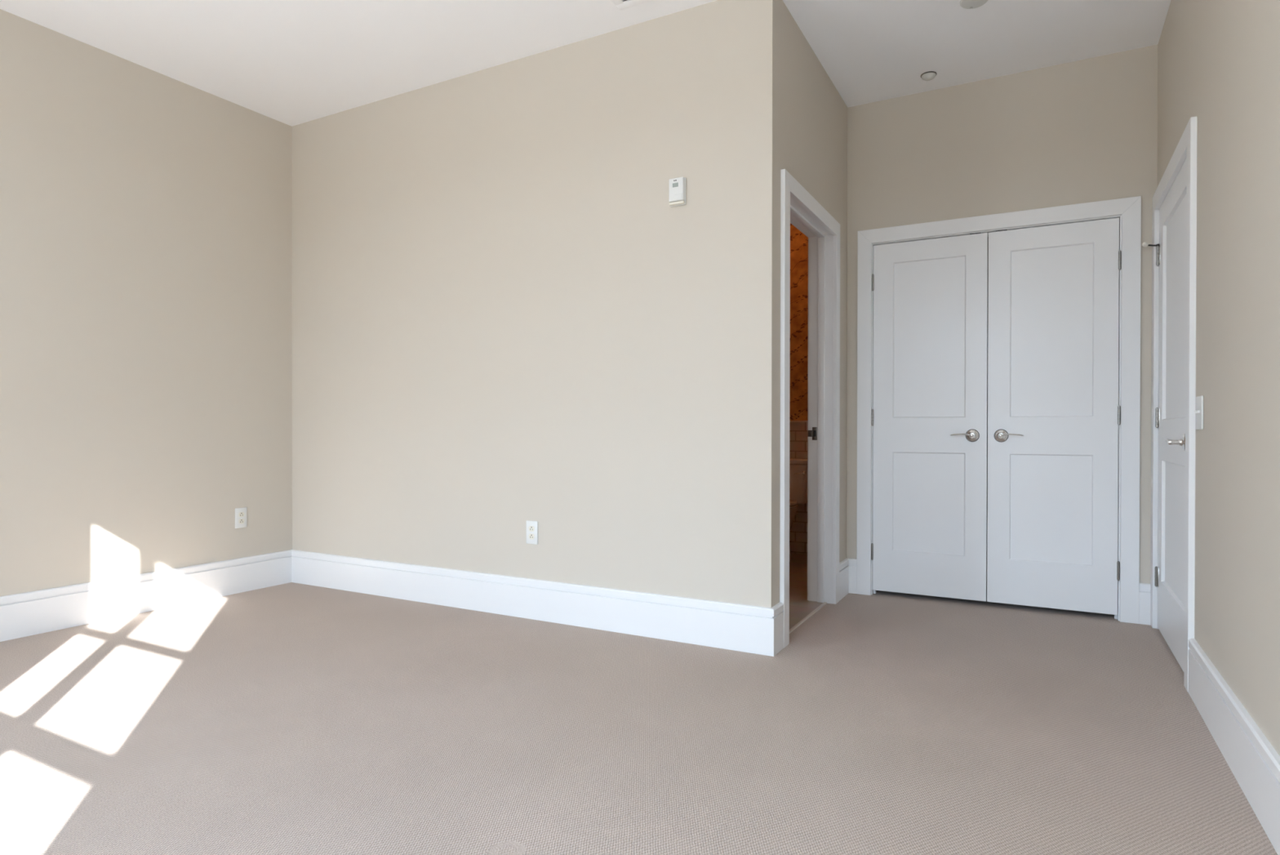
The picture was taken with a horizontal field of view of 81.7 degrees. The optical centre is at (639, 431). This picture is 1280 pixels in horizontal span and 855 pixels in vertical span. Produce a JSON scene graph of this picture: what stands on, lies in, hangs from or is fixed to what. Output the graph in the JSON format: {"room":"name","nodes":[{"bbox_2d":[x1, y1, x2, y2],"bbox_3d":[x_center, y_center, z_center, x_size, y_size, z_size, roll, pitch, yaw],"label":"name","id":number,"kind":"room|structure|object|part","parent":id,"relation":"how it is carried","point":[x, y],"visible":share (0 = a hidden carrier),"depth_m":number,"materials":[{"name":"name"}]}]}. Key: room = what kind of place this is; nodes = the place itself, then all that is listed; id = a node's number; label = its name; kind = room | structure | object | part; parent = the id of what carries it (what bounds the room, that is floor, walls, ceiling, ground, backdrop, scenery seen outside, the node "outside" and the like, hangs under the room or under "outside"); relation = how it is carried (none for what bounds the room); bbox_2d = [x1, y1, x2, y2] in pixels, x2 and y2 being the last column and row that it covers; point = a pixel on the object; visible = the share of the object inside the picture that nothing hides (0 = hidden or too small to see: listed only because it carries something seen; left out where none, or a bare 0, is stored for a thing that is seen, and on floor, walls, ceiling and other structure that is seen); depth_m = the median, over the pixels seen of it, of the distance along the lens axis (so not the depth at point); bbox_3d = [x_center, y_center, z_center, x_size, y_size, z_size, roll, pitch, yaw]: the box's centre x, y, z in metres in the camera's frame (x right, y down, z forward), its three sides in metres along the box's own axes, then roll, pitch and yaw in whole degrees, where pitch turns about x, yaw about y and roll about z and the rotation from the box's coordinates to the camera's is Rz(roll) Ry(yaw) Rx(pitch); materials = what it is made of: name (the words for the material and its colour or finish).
{"room":"empty bedroom","nodes":[
{"label":"empty bedroom","id":0,"kind":"room"},
{"bbox_2d":[0,8,292,595],"bbox_3d":[-3.049,-0.477,3.103,0.120,2.827,3.720,0,0,29],"label":"wall","id":1,"kind":"structure","parent":0,"point":[146,214],"depth_m":3.79,"materials":[{"name":"beige paint"}]},
{"bbox_2d":[0,549,292,641],"bbox_3d":[-2.971,0.838,3.112,0.018,0.199,3.400,0,0,29],"label":"baseboard","id":2,"kind":"structure","parent":1,"relation":"attached to","point":[25,614],"depth_m":3.79,"materials":[{"name":"white paint"}]},
{"bbox_2d":[235,506,247,528],"bbox_3d":[-2.323,0.500,4.310,0.008,0.116,0.072,0,0,29],"label":"wall outlet","id":3,"kind":"object","parent":1,"relation":"attached to","point":[241,513],"visible":1,"depth_m":4.31,"materials":[{"name":"white plastic"}]},
{"bbox_2d":[238,518,244,523],"bbox_3d":[-2.321,0.519,4.309,0.003,0.028,0.034,0,0,29],"label":"receptacle","id":4,"kind":"object","parent":3,"relation":"attached to","point":[240,520],"depth_m":4.31,"materials":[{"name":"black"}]},
{"bbox_2d":[238,511,244,516],"bbox_3d":[-2.321,0.480,4.309,0.003,0.028,0.034,0,0,29],"label":"receptacle","id":5,"kind":"object","parent":3,"relation":"attached to","point":[240,513],"depth_m":4.31,"materials":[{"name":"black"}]},
{"bbox_2d":[291,0,781,607],"bbox_3d":[-0.776,-0.478,3.913,3.097,2.827,0.115,0,0,29],"label":"wall","id":6,"kind":"structure","parent":0,"point":[504,316],"depth_m":3.64,"materials":[{"name":"beige paint"}]},
{"bbox_2d":[526,520,537,544],"bbox_3d":[-0.543,0.505,3.720,0.072,0.116,0.008,0,0,29],"label":"wall outlet","id":7,"kind":"object","parent":6,"relation":"attached to","point":[531,526],"visible":1,"depth_m":3.72,"materials":[{"name":"white plastic"}]},
{"bbox_2d":[528,533,534,538],"bbox_3d":[-0.544,0.524,3.719,0.034,0.028,0.003,0,0,29],"label":"receptacle","id":8,"kind":"object","parent":7,"relation":"attached to","point":[531,535],"depth_m":3.72,"materials":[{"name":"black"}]},
{"bbox_2d":[528,525,534,531],"bbox_3d":[-0.544,0.485,3.718,0.034,0.028,0.003,0,0,29],"label":"receptacle","id":9,"kind":"object","parent":7,"relation":"attached to","point":[531,528],"depth_m":3.72,"materials":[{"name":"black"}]},
{"bbox_2d":[291,549,783,656],"bbox_3d":[-0.775,0.836,3.908,3.115,0.199,0.133,0,0,29],"label":"baseboard","id":10,"kind":"structure","parent":6,"relation":"attached to","point":[757,629],"depth_m":3.62,"materials":[{"name":"white paint"}]},
{"bbox_2d":[669,177,685,206],"bbox_3d":[0.167,-1.076,3.316,0.078,0.120,0.028,0,0,29],"label":"fire alarm strobe","id":11,"kind":"object","parent":6,"relation":"attached to","point":[677,185],"visible":1,"depth_m":3.30,"materials":[{"name":"white plastic"}]},
{"bbox_2d":[0,0,1171,126],"bbox_3d":[-0.107,-1.935,2.828,5.900,0.100,6.460,0,0,29],"label":"ceiling","id":12,"kind":"structure","parent":0,"point":[291,63],"depth_m":3.52,"materials":[{"name":"white paint"}]},
{"bbox_2d":[610,0,653,10],"bbox_3d":[0.023,-1.883,3.129,0.360,0.008,0.203,0,0,29],"label":"ceiling vent","id":13,"kind":"object","parent":12,"relation":"in","point":[620,4],"visible":1,"depth_m":3.25,"materials":[{"name":"white metal"}]},
{"bbox_2d":[920,71,937,80],"bbox_3d":[1.527,-1.875,3.915,0.080,0.026,0.080,0,0,29],"label":"smoke detector","id":14,"kind":"object","parent":12,"relation":"attached to","point":[927,76],"visible":1,"depth_m":3.90,"materials":[{"name":"white plastic"}]},
{"bbox_2d":[960,0,987,8],"bbox_3d":[1.458,-1.878,3.227,0.116,0.014,0.116,0,0,29],"label":"smoke detector","id":15,"kind":"object","parent":12,"relation":"attached to","point":[966,4],"visible":1,"depth_m":3.23,"materials":[{"name":"white plastic"}]},
{"bbox_2d":[0,552,1277,854],"bbox_3d":[0.016,0.989,2.888,5.720,0.107,6.260,0,0,29],"label":"floor","id":16,"kind":"structure","parent":0,"point":[291,717],"depth_m":2.30,"materials":[{"name":"carpet"}]},
{"bbox_2d":[789,457,807,561],"bbox_3d":[0.974,0.564,5.345,0.416,0.727,0.739,0,0,29],"label":"toilet","id":17,"kind":"object","parent":16,"relation":"on","point":[797,466],"visible":0.23,"depth_m":5.43,"materials":[{"name":"white ceramic"}]},
{"bbox_3d":[0.913,0.518,5.234,0.374,0.014,0.487,0,0,29],"label":"seat","id":18,"kind":"part","parent":17,"relation":"part of","materials":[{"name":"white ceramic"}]},
{"bbox_3d":[0.942,0.728,5.289,0.364,0.400,0.595,0,0,29],"label":"bowl","id":19,"kind":"part","parent":17,"relation":"part of","materials":[{"name":"brown ceramic"}]},
{"bbox_3d":[0.914,0.495,5.236,0.374,0.023,0.492,0,0,29],"label":"seat lid","id":20,"kind":"part","parent":17,"relation":"part of","materials":[{"name":"brown ceramic"}]},
{"bbox_3d":[1.102,0.382,5.579,0.396,0.285,0.192,0,0,29],"label":"tank","id":21,"kind":"part","parent":17,"relation":"part of","materials":[{"name":"white ceramic"}]},
{"bbox_3d":[1.102,0.217,5.578,0.416,0.036,0.204,0,0,29],"label":"tank lid","id":22,"kind":"part","parent":17,"relation":"part of","materials":[{"name":"white ceramic"}]},
{"bbox_3d":[1.173,0.300,5.424,0.086,0.028,0.021,0,0,24],"label":"flush lever","id":23,"kind":"part","parent":17,"relation":"part of","materials":[{"name":"brown metal"}]},
{"bbox_2d":[789,222,808,554],"bbox_3d":[0.986,-0.485,5.826,1.565,2.827,0.140,0,0,29],"label":"wall","id":24,"kind":"structure","parent":0,"point":[798,240],"depth_m":5.64,"materials":[{"name":"orange"}]},
{"bbox_2d":[779,0,847,562],"bbox_3d":[1.161,-0.478,4.373,0.132,2.827,2.545,0,0,29],"label":"wall","id":25,"kind":"structure","parent":0,"point":[814,113],"depth_m":3.77,"materials":[{"name":"beige paint"}]},
{"bbox_2d":[779,168,839,648],"bbox_3d":[0.796,-0.103,3.692,0.161,2.083,0.996,0,0,29],"label":"door frame","id":26,"kind":"structure","parent":25,"relation":"attached to","point":[798,207],"depth_m":4.04,"materials":[{"name":"white paint"}]},
{"bbox_3d":[0.728,-0.103,3.729,0.007,2.083,0.996,0,0,29],"label":"bathroom casing","id":27,"kind":"part","parent":26,"relation":"part of","materials":[{"name":"white paint"}]},
{"bbox_3d":[0.953,0.009,4.086,0.052,0.071,0.004,0,0,29],"label":"strike plate","id":28,"kind":"part","parent":26,"relation":"part of","materials":[{"name":"black metal"}]},
{"bbox_2d":[839,557,856,600],"bbox_3d":[1.174,0.837,4.202,0.063,0.199,0.254,0,0,29],"label":"baseboard","id":29,"kind":"structure","parent":25,"relation":"attached to","point":[847,566],"depth_m":4.28,"materials":[{"name":"white paint"}]},
{"bbox_2d":[986,236,988,526],"bbox_3d":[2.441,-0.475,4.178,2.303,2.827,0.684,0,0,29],"label":"door gap","id":30,"kind":"structure","parent":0,"point":[988,237],"depth_m":4.59,"materials":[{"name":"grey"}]},
{"bbox_2d":[846,44,1157,583],"bbox_3d":[1.893,-0.475,4.018,1.492,2.827,0.120,0,0,29],"label":"wall","id":31,"kind":"structure","parent":0,"point":[1083,131],"depth_m":3.90,"materials":[{"name":"beige paint"}]},
{"bbox_2d":[871,232,987,600],"bbox_3d":[1.591,-0.082,4.102,0.601,1.982,0.094,0,0,29],"label":"door","id":32,"kind":"structure","parent":31,"relation":"in","point":[929,416],"depth_m":4.11,"materials":[{"name":"white paint"}]},
{"bbox_3d":[1.609,0.395,4.128,0.375,0.558,0.021,0,0,29],"label":"panel","id":33,"kind":"part","parent":32,"relation":"part of","materials":[{"name":"white paint"}]},
{"bbox_3d":[1.610,-0.520,4.124,0.375,0.875,0.021,0,0,29],"label":"panel","id":34,"kind":"part","parent":32,"relation":"part of","materials":[{"name":"white paint"}]},
{"bbox_3d":[1.738,0.018,3.993,0.118,0.023,0.042,0,0,29],"label":"lever","id":35,"kind":"part","parent":32,"relation":"part of","materials":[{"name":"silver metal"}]},
{"bbox_2d":[856,195,1141,623],"bbox_3d":[1.886,-0.109,4.012,1.362,2.096,0.140,0,0,29],"label":"door frame","id":36,"kind":"structure","parent":31,"relation":"attached to","point":[1128,210],"depth_m":3.71,"materials":[{"name":"white paint"}]},
{"bbox_2d":[986,217,1121,614],"bbox_3d":[2.121,-0.080,3.814,0.598,1.982,0.094,0,0,29],"label":"door","id":37,"kind":"structure","parent":31,"relation":"in","point":[1054,411],"depth_m":3.82,"materials":[{"name":"white paint"}]},
{"bbox_3d":[1.946,0.019,3.879,0.118,0.023,0.042,0,0,29],"label":"lever","id":38,"kind":"part","parent":37,"relation":"part of","materials":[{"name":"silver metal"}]},
{"bbox_3d":[2.131,0.397,3.844,0.374,0.558,0.021,0,0,29],"label":"panel","id":39,"kind":"part","parent":37,"relation":"part of","materials":[{"name":"white paint"}]},
{"bbox_3d":[2.132,-0.518,3.839,0.374,0.875,0.021,0,0,29],"label":"panel","id":40,"kind":"part","parent":37,"relation":"part of","materials":[{"name":"white paint"}]},
{"bbox_2d":[1138,582,1151,624],"bbox_3d":[2.475,0.842,3.629,0.046,0.199,0.018,0,0,29],"label":"baseboard","id":41,"kind":"structure","parent":31,"relation":"attached to","point":[1144,588],"depth_m":3.62,"materials":[{"name":"white paint"}]},
{"bbox_2d":[1157,0,1279,755],"bbox_3d":[1.414,-0.462,1.452,0.120,2.827,5.086,0,0,29],"label":"wall","id":42,"kind":"structure","parent":0,"point":[1219,60],"depth_m":2.13,"materials":[{"name":"beige paint"}]},
{"bbox_2d":[1142,157,1186,671],"bbox_3d":[2.250,-0.065,3.155,0.106,1.998,0.896,0,0,29],"label":"door","id":43,"kind":"structure","parent":42,"relation":"in","point":[1171,247],"depth_m":3.21,"materials":[{"name":"white paint"}]},
{"bbox_3d":[2.466,0.691,3.523,0.002,0.088,0.034,0,0,29],"label":"hinge plate","id":44,"kind":"part","parent":43,"relation":"part of","materials":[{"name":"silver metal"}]},
{"bbox_3d":[2.279,-0.065,3.135,0.035,1.998,0.888,0,0,29],"label":"frame","id":45,"kind":"part","parent":43,"relation":"part of","materials":[{"name":"white paint"}]},
{"bbox_3d":[2.092,0.039,2.910,0.042,0.023,0.118,0,0,29],"label":"lever","id":46,"kind":"part","parent":43,"relation":"part of","materials":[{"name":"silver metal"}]},
{"bbox_3d":[2.280,0.414,3.140,0.007,0.561,0.660,0,0,29],"label":"panel","id":47,"kind":"part","parent":43,"relation":"part of","materials":[{"name":"white paint"}]},
{"bbox_3d":[2.281,-0.506,3.135,0.007,0.896,0.660,0,0,29],"label":"panel","id":48,"kind":"part","parent":43,"relation":"part of","materials":[{"name":"white paint"}]},
{"bbox_2d":[1150,116,1197,692],"bbox_3d":[2.307,-0.099,3.119,0.140,2.085,1.064,0,0,29],"label":"door frame","id":49,"kind":"structure","parent":42,"relation":"attached to","point":[1186,147],"depth_m":2.72,"materials":[{"name":"white paint"}]},
{"bbox_2d":[1194,395,1203,429],"bbox_3d":[1.959,-0.068,2.598,0.014,0.116,0.116,0,0,29],"label":"light switch","id":50,"kind":"object","parent":42,"relation":"attached to","point":[1198,411],"visible":1,"depth_m":2.58,"materials":[{"name":"white plastic"}]},
{"bbox_2d":[1188,638,1279,854],"bbox_3d":[1.115,0.854,1.059,0.018,0.199,3.699,0,0,29],"label":"baseboard","id":51,"kind":"structure","parent":42,"relation":"attached to","point":[1252,759],"depth_m":1.99,"materials":[{"name":"white paint"}]}
]}

